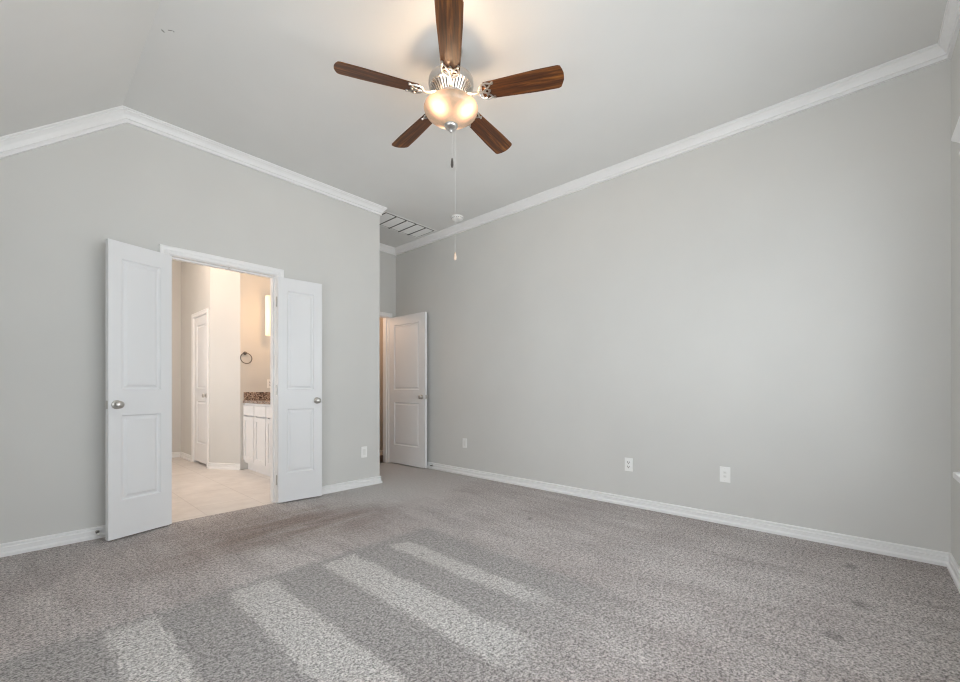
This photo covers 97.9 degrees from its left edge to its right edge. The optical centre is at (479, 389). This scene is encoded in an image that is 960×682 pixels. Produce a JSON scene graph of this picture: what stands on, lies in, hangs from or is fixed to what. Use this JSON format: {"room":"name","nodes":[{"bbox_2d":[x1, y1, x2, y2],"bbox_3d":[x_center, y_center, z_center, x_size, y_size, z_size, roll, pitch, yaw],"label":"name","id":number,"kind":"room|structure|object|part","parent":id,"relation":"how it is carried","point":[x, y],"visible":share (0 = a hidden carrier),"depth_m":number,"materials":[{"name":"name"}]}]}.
{"room":"empty bedroom","nodes":[
{"label":"empty bedroom","id":0,"kind":"room"},
{"bbox_2d":[172,260,180,451],"bbox_3d":[-5.139,-0.495,5.992,0.120,3.050,2.600,0,0,42],"label":"wall","id":1,"kind":"structure","parent":0,"point":[176,265],"depth_m":6.43,"materials":[{"name":"paint"}]},
{"bbox_2d":[172,452,190,461],"bbox_3d":[-5.055,0.994,5.511,0.650,0.080,2.000,0,0,42],"label":"baseboard","id":2,"kind":"structure","parent":1,"relation":"attached to","point":[183,455],"depth_m":6.37,"materials":[{"name":"paint"}]},
{"bbox_2d":[0,123,379,543],"bbox_3d":[-2.307,-0.495,3.398,0.120,3.050,3.430,0,0,42],"label":"wall","id":3,"kind":"structure","parent":0,"point":[60,202],"depth_m":2.92,"materials":[{"name":"paint"}]},
{"bbox_2d":[0,525,104,557],"bbox_3d":[-2.875,0.990,2.664,0.022,0.080,1.339,0,0,42],"label":"baseboard","id":4,"kind":"structure","parent":3,"relation":"attached to","point":[65,538],"depth_m":2.73,"materials":[{"name":"paint"}]},
{"bbox_2d":[105,238,171,540],"bbox_3d":[-2.438,-0.002,3.008,0.139,2.040,0.405,0,0,24],"label":"door","id":5,"kind":"structure","parent":3,"relation":"in","point":[138,280],"depth_m":2.98,"materials":[{"name":"paint"}]},
{"bbox_3d":[-2.462,0.100,2.849,0.052,0.062,0.062,0,0,24],"label":"knob","id":6,"kind":"part","parent":5,"relation":"part of","materials":[{"name":"silver metal"}]},
{"bbox_2d":[0,105,386,214],"bbox_3d":[-2.180,-1.493,3.405,0.060,1.054,3.370,0,0,42],"label":"crown molding","id":7,"kind":"structure","parent":3,"relation":"attached to","point":[12,144],"depth_m":3.11,"materials":[{"name":"paint"}]},
{"bbox_2d":[159,244,283,502],"bbox_3d":[-2.169,-0.037,3.551,0.164,2.134,0.924,0,0,42],"label":"door frame","id":8,"kind":"structure","parent":3,"relation":"attached to","point":[178,254],"depth_m":3.80,"materials":[{"name":"paint"}]},
{"bbox_2d":[276,277,321,502],"bbox_3d":[-1.687,-0.002,3.910,0.405,2.040,0.139,0,0,-42],"label":"door","id":9,"kind":"structure","parent":3,"relation":"in","point":[298,302],"depth_m":3.89,"materials":[{"name":"paint"}]},
{"bbox_3d":[-1.543,0.100,3.981,0.062,0.062,0.052,0,0,-42],"label":"knob","id":10,"kind":"part","parent":9,"relation":"part of","materials":[{"name":"silver metal"}]},
{"bbox_2d":[287,476,381,501],"bbox_3d":[-1.819,0.990,4.578,1.022,0.080,1.069,0,0,42],"label":"baseboard","id":11,"kind":"structure","parent":3,"relation":"attached to","point":[337,487],"depth_m":4.35,"materials":[{"name":"paint"}]},
{"bbox_2d":[361,446,366,457],"bbox_3d":[-1.242,0.665,4.481,0.008,0.118,0.072,0,0,42],"label":"outlet","id":12,"kind":"object","parent":3,"relation":"attached to","point":[363,449],"visible":1,"depth_m":4.48,"materials":[{"name":"plastic"}]},
{"bbox_2d":[181,261,269,469],"bbox_3d":[-3.691,-0.495,6.132,1.840,3.050,0.750,0,0,42],"label":"wall","id":13,"kind":"structure","parent":0,"point":[235,301],"depth_m":5.49,"materials":[{"name":"paint"}]},
{"bbox_2d":[191,308,208,466],"bbox_3d":[-3.828,-0.028,5.816,0.751,2.116,0.142,0,0,42],"label":"door frame","id":14,"kind":"structure","parent":13,"relation":"attached to","point":[204,311],"depth_m":5.99,"materials":[{"name":"paint"}]},
{"bbox_2d":[195,314,206,463],"bbox_3d":[-3.851,-0.010,5.799,0.631,2.020,0.139,0,0,42],"label":"door","id":15,"kind":"structure","parent":13,"relation":"in","point":[200,322],"depth_m":5.78,"materials":[{"name":"paint"}]},
{"bbox_2d":[207,462,239,469],"bbox_3d":[-3.344,0.994,5.447,0.516,0.080,0.043,0,0,13],"label":"baseboard","id":16,"kind":"structure","parent":13,"relation":"attached to","point":[225,466],"depth_m":5.44,"materials":[{"name":"paint"}]},
{"bbox_2d":[240,352,251,363],"bbox_3d":[-3.043,-0.420,5.431,0.062,0.164,0.148,0,0,42],"label":"towel ring","id":17,"kind":"object","parent":13,"relation":"attached to","point":[244,353],"visible":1,"depth_m":5.42,"materials":[{"name":"silver metal"}]},
{"bbox_2d":[380,318,382,449],"bbox_3d":[-1.569,-0.495,6.735,0.120,3.050,2.510,0,0,42],"label":"wall","id":18,"kind":"structure","parent":0,"point":[381,319],"depth_m":6.65,"materials":[{"name":"paint"}]},
{"bbox_2d":[380,251,395,317],"bbox_3d":[-1.577,-0.495,5.697,0.120,3.050,0.960,0,0,42],"label":"wall","id":19,"kind":"structure","parent":0,"point":[387,261],"depth_m":5.92,"materials":[{"name":"paint"}]},
{"bbox_2d":[380,312,391,462],"bbox_3d":[-1.601,-0.028,5.671,0.164,2.117,0.884,0,0,42],"label":"door frame","id":20,"kind":"structure","parent":19,"relation":"attached to","point":[384,315],"depth_m":5.94,"materials":[{"name":"paint"}]},
{"bbox_2d":[389,312,427,467],"bbox_3d":[-0.990,0.000,5.682,0.768,2.032,0.139,0,0,41],"label":"door","id":21,"kind":"structure","parent":19,"relation":"in","point":[408,396],"depth_m":5.65,"materials":[{"name":"paint"}]},
{"bbox_2d":[0,0,946,246],"bbox_3d":[-0.663,-1.549,2.641,5.575,1.142,4.510,0,0,42],"label":"ceiling","id":22,"kind":"structure","parent":0,"point":[257,78],"depth_m":2.57,"materials":[{"name":"paint"}]},
{"bbox_2d":[380,211,436,237],"bbox_3d":[-0.952,-2.014,5.136,0.400,0.013,0.785,0,0,42],"label":"ceiling vent","id":23,"kind":"object","parent":22,"relation":"in","point":[388,220],"visible":0.77,"depth_m":5.13,"materials":[{"name":"metal"}]},
{"bbox_2d":[334,0,563,259],"bbox_3d":[-0.174,-1.391,2.525,1.252,1.258,1.253,0,0,42],"label":"ceiling fan","id":24,"kind":"object","parent":22,"relation":"hanging from","point":[450,105],"visible":1,"depth_m":2.38,"materials":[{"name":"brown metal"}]},
{"bbox_3d":[-0.570,-1.742,2.334,0.468,0.006,0.135,0,13,-21],"label":"blade","id":25,"kind":"part","parent":24,"relation":"part of","materials":[{"name":"brown wood"}]},
{"bbox_3d":[-0.440,-1.742,2.818,0.135,0.006,0.468,-17,11,-38],"label":"blade","id":26,"kind":"part","parent":24,"relation":"part of","materials":[{"name":"brown wood"}]},
{"bbox_3d":[-0.149,-1.742,2.062,0.135,0.006,0.468,13,-1,-3],"label":"blade","id":27,"kind":"part","parent":24,"relation":"part of","materials":[{"name":"brown wood"}]},
{"bbox_3d":[-0.172,-1.629,2.487,0.323,0.115,0.323,0,0,42],"label":"lamp shade","id":28,"kind":"part","parent":24,"relation":"part of","materials":[{"name":"white glass"}]},
{"bbox_3d":[0.060,-1.742,2.845,0.135,0.006,0.468,-16,-9,32],"label":"blade","id":29,"kind":"part","parent":24,"relation":"part of","materials":[{"name":"brown wood"}]},
{"bbox_3d":[0.240,-1.742,2.377,0.468,0.006,0.135,0,-13,15],"label":"blade","id":30,"kind":"part","parent":24,"relation":"part of","materials":[{"name":"brown wood"}]},
{"bbox_2d":[451,214,462,221],"bbox_3d":[-0.265,-2.001,4.883,0.144,0.038,0.144,0,0,42],"label":"smoke detector","id":31,"kind":"object","parent":22,"relation":"attached to","point":[457,218],"visible":1,"depth_m":4.84,"materials":[{"name":"plastic"}]},
{"bbox_2d":[0,457,959,681],"bbox_3d":[-1.709,1.080,3.586,8.395,0.100,4.510,0,0,42],"label":"floor","id":32,"kind":"structure","parent":0,"point":[418,574],"depth_m":2.07,"materials":[{"name":"carpet"}]},
{"bbox_2d":[243,403,269,475],"bbox_3d":[-2.248,0.601,5.005,1.806,0.866,0.481,0,0,42],"label":"vanity cabinet","id":33,"kind":"object","parent":32,"relation":"on","point":[256,420],"visible":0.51,"depth_m":5.15,"materials":[{"name":"paint"}]},
{"bbox_3d":[-2.936,0.621,5.314,0.346,0.562,0.017,0,0,42],"label":"door","id":34,"kind":"part","parent":33,"relation":"part of","materials":[{"name":"paint"}]},
{"bbox_3d":[-2.936,0.262,5.314,0.346,0.127,0.017,0,0,42],"label":"drawer","id":35,"kind":"part","parent":33,"relation":"part of","materials":[{"name":"paint"}]},
{"bbox_2d":[243,392,269,403],"bbox_3d":[-2.249,0.098,5.004,1.808,0.140,0.486,0,0,42],"label":"countertop","id":36,"kind":"structure","parent":33,"relation":"on","point":[249,397],"depth_m":5.48,"materials":[{"name":"brown stone"}]},
{"bbox_3d":[-2.661,0.262,5.066,0.346,0.127,0.017,0,0,42],"label":"drawer","id":37,"kind":"part","parent":33,"relation":"part of","materials":[{"name":"paint"}]},
{"bbox_3d":[-2.661,0.621,5.066,0.346,0.562,0.017,0,0,42],"label":"door","id":38,"kind":"part","parent":33,"relation":"part of","materials":[{"name":"paint"}]},
{"bbox_3d":[-2.387,0.262,4.818,0.346,0.127,0.017,0,0,42],"label":"drawer","id":39,"kind":"part","parent":33,"relation":"part of","materials":[{"name":"paint"}]},
{"bbox_3d":[-2.387,0.621,4.818,0.346,0.562,0.017,0,0,42],"label":"door","id":40,"kind":"part","parent":33,"relation":"part of","materials":[{"name":"paint"}]},
{"bbox_2d":[396,59,950,552],"bbox_3d":[0.809,-0.495,4.270,5.575,3.050,0.120,0,0,42],"label":"wall","id":41,"kind":"structure","parent":0,"point":[770,303],"depth_m":3.15,"materials":[{"name":"paint"}]},
{"bbox_2d":[463,438,466,447],"bbox_3d":[-0.186,0.645,5.082,0.072,0.118,0.008,0,0,42],"label":"outlet","id":42,"kind":"object","parent":41,"relation":"attached to","point":[464,439],"visible":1,"depth_m":5.07,"materials":[{"name":"plastic"}]},
{"bbox_2d":[625,458,632,471],"bbox_3d":[1.322,0.663,3.719,0.072,0.118,0.009,0,0,42],"label":"outlet","id":43,"kind":"object","parent":41,"relation":"attached to","point":[628,461],"visible":1,"depth_m":3.71,"materials":[{"name":"plastic"}]},
{"bbox_2d":[380,43,950,255],"bbox_3d":[0.447,-1.976,3.869,5.335,0.087,0.960,0,0,42],"label":"crown molding","id":44,"kind":"structure","parent":41,"relation":"attached to","point":[933,54],"depth_m":3.21,"materials":[{"name":"paint"}]},
{"bbox_2d":[427,462,948,566],"bbox_3d":[0.761,0.990,4.217,5.335,0.080,0.022,0,0,42],"label":"baseboard","id":45,"kind":"structure","parent":41,"relation":"attached to","point":[935,557],"depth_m":3.15,"materials":[{"name":"paint"}]},
{"bbox_2d":[720,466,729,482],"bbox_3d":[1.883,0.650,3.213,0.072,0.118,0.008,0,0,42],"label":"electrical outlet","id":46,"kind":"object","parent":41,"relation":"attached to","point":[724,471],"visible":1,"depth_m":3.21,"materials":[{"name":"plastic"}]},
{"bbox_2d":[951,29,959,566],"bbox_3d":[1.321,-0.495,0.768,0.120,3.050,4.390,0,0,42],"label":"wall","id":47,"kind":"structure","parent":0,"point":[955,60],"depth_m":2.33,"materials":[{"name":"paint"}]},
{"bbox_2d":[938,0,959,57],"bbox_3d":[1.294,-1.493,0.873,0.060,1.054,4.270,0,0,42],"label":"crown molding","id":48,"kind":"structure","parent":47,"relation":"attached to","point":[950,27],"depth_m":2.27,"materials":[{"name":"paint"}]},
{"bbox_2d":[946,553,959,592],"bbox_3d":[1.308,0.990,0.860,0.022,0.080,4.270,0,0,42],"label":"baseboard","id":49,"kind":"structure","parent":47,"relation":"attached to","point":[952,566],"depth_m":2.28,"materials":[{"name":"paint"}]},
{"bbox_2d":[951,116,959,482],"bbox_3d":[1.370,-0.383,0.865,0.176,1.765,3.172,0,0,42],"label":"window","id":50,"kind":"structure","parent":47,"relation":"in","point":[956,134],"depth_m":2.02,"materials":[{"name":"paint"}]},
{"bbox_3d":[1.326,-1.192,0.905,0.056,0.145,3.172,0,0,42],"label":"head casing","id":51,"kind":"part","parent":50,"relation":"part of","materials":[{"name":"paint"}]},
{"bbox_3d":[1.337,0.453,0.894,0.085,0.095,3.120,0,0,42],"label":"sill","id":52,"kind":"part","parent":50,"relation":"part of","materials":[{"name":"paint"}]},
{"bbox_3d":[-2.080,-0.495,5.343,2.150,3.050,0.240,0,0,42],"label":"wall","id":53,"kind":"structure","parent":0,"visible":0},
{"bbox_2d":[265,295,269,335],"bbox_3d":[-2.698,-0.971,5.546,0.100,0.522,0.285,0,0,42],"label":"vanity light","id":54,"kind":"object","parent":53,"relation":"attached to","point":[267,297],"visible":0.52,"depth_m":5.44,"materials":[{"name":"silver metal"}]}
]}

